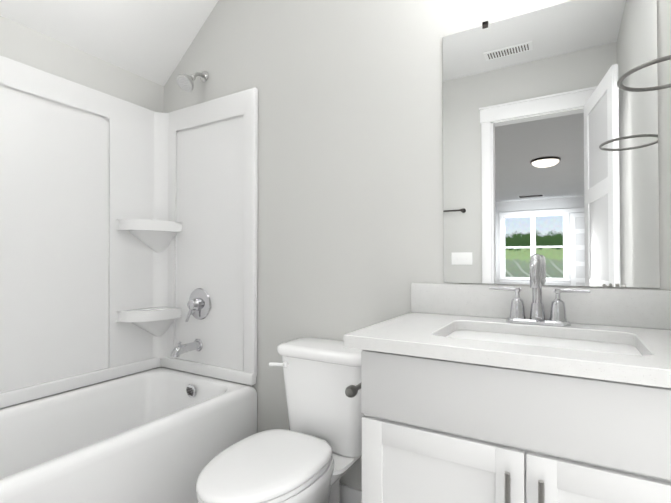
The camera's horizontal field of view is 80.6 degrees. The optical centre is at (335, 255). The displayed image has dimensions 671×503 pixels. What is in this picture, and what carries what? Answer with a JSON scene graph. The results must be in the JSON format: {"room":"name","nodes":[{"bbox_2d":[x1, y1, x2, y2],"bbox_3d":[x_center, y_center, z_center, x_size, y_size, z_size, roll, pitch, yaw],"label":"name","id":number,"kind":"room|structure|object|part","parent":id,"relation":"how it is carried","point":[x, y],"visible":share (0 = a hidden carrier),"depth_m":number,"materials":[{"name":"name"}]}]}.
{"room":"bathroom","nodes":[
{"label":"bathroom","id":0,"kind":"room"},
{"bbox_2d":[0,16,163,408],"bbox_3d":[-1.748,-0.385,1.359,0.120,3.000,2.540,0,-1,30],"label":"wall","id":1,"kind":"structure","parent":0,"point":[20,43],"depth_m":2.00,"materials":[{"name":"paint"}]},
{"bbox_2d":[0,55,257,408],"bbox_3d":[-1.110,-0.107,1.573,0.760,1.520,1.518,0,-1,30],"label":"shower surround","id":2,"kind":"structure","parent":1,"relation":"attached to","point":[127,228],"depth_m":2.07,"materials":[{"name":"plastic"}]},
{"bbox_2d":[171,339,202,356],"bbox_3d":[-0.814,0.500,2.148,0.070,0.082,0.175,0,-1,30],"label":"tub spout","id":3,"kind":"object","parent":2,"relation":"attached to","point":[180,349],"visible":1,"depth_m":2.13,"materials":[{"name":"silver metal"}]},
{"bbox_2d":[185,288,210,321],"bbox_3d":[-0.777,0.274,2.192,0.176,0.185,0.067,0,-1,30],"label":"shower valve","id":4,"kind":"object","parent":2,"relation":"attached to","point":[199,304],"visible":1,"depth_m":2.18,"materials":[{"name":"silver metal"}]},
{"bbox_2d":[0,0,218,85],"bbox_3d":[-1.326,-1.472,1.197,1.027,0.830,2.660,0,-1,30],"label":"ceiling","id":5,"kind":"structure","parent":0,"point":[151,40],"depth_m":2.06,"materials":[{"name":"paint"}]},
{"bbox_2d":[164,0,670,489],"bbox_3d":[0.054,-0.379,1.847,2.740,3.000,0.120,0,-1,30],"label":"wall","id":6,"kind":"structure","parent":0,"point":[350,171],"depth_m":1.79,"materials":[{"name":"paint"}]},
{"bbox_2d":[177,71,207,91],"bbox_3d":[-0.788,-0.972,2.178,0.096,0.156,0.171,0,-1,30],"label":"shower head","id":7,"kind":"object","parent":6,"relation":"attached to","point":[185,82],"visible":1,"depth_m":2.14},
{"bbox_2d":[340,483,361,502],"bbox_3d":[-0.042,1.071,1.806,0.826,0.100,0.016,0,-1,30],"label":"baseboard","id":8,"kind":"structure","parent":6,"relation":"attached to","point":[348,494],"depth_m":1.73,"materials":[{"name":"white paint"}]},
{"bbox_2d":[443,0,659,287],"bbox_3d":[0.710,-0.387,1.388,0.664,0.980,0.009,0,-1,30],"label":"mirror","id":9,"kind":"object","parent":6,"relation":"attached to","point":[550,145],"visible":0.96,"depth_m":1.36,"materials":[{"name":"clear glass"}]},
{"bbox_3d":[-0.587,1.137,0.731,2.740,0.060,2.660,0,-1,30],"label":"floor","id":10,"kind":"structure","parent":0,"visible":0},
{"bbox_2d":[0,367,256,502],"bbox_3d":[-1.110,0.887,1.558,0.759,0.462,1.519,0,-1,30],"label":"bathtub","id":11,"kind":"object","parent":10,"relation":"on","point":[161,435],"visible":1,"depth_m":1.71,"materials":[{"name":"ceramic"}]},
{"bbox_2d":[196,337,363,502],"bbox_3d":[-0.157,0.745,1.449,0.453,0.742,0.750,0,-1,30],"label":"toilet","id":12,"kind":"object","parent":10,"relation":"on","point":[313,454],"visible":0.88,"depth_m":1.51,"materials":[{"name":"ceramic"}]},
{"bbox_3d":[-0.242,0.717,1.357,0.368,0.050,0.505,0,-1,30],"label":"seat","id":13,"kind":"part","parent":12,"relation":"part of","materials":[{"name":"plastic"}]},
{"bbox_2d":[344,254,670,502],"bbox_3d":[0.554,0.552,1.129,0.918,1.120,0.588,0,-1,30],"label":"bathroom vanity","id":14,"kind":"object","parent":10,"relation":"on","point":[535,391],"visible":1,"depth_m":0.98,"materials":[{"name":"paint"}]},
{"bbox_2d":[344,283,670,387],"bbox_3d":[0.560,0.180,1.134,0.907,0.153,0.582,0,-1,30],"label":"countertop","id":15,"kind":"structure","parent":14,"relation":"on","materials":[{"name":"stone"}]},
{"bbox_2d":[489,254,590,325],"bbox_3d":[0.646,0.108,1.272,0.297,0.230,0.145,0,-1,30],"label":"faucet","id":16,"kind":"object","parent":15,"relation":"on","point":[517,317],"depth_m":1.29,"materials":[{"name":"silver metal"}]},
{"bbox_3d":[0.424,0.574,0.886,0.080,0.166,0.037,0,-1,30],"label":"handle","id":17,"kind":"part","parent":14,"relation":"part of","materials":[{"name":"silver metal"}]},
{"bbox_3d":[0.514,-0.402,0.039,0.120,3.000,2.540,0,-1,30],"label":"wall","id":18,"kind":"structure","parent":0,"visible":0},
{"bbox_2d":[617,55,670,91],"bbox_3d":[0.825,-0.441,0.941,0.252,0.042,0.196,0,-1,30],"label":"towel ring","id":19,"kind":"object","parent":18,"relation":"attached to","point":[620,85],"visible":1,"depth_m":0.98,"materials":[{"name":"silver metal"}]}
]}

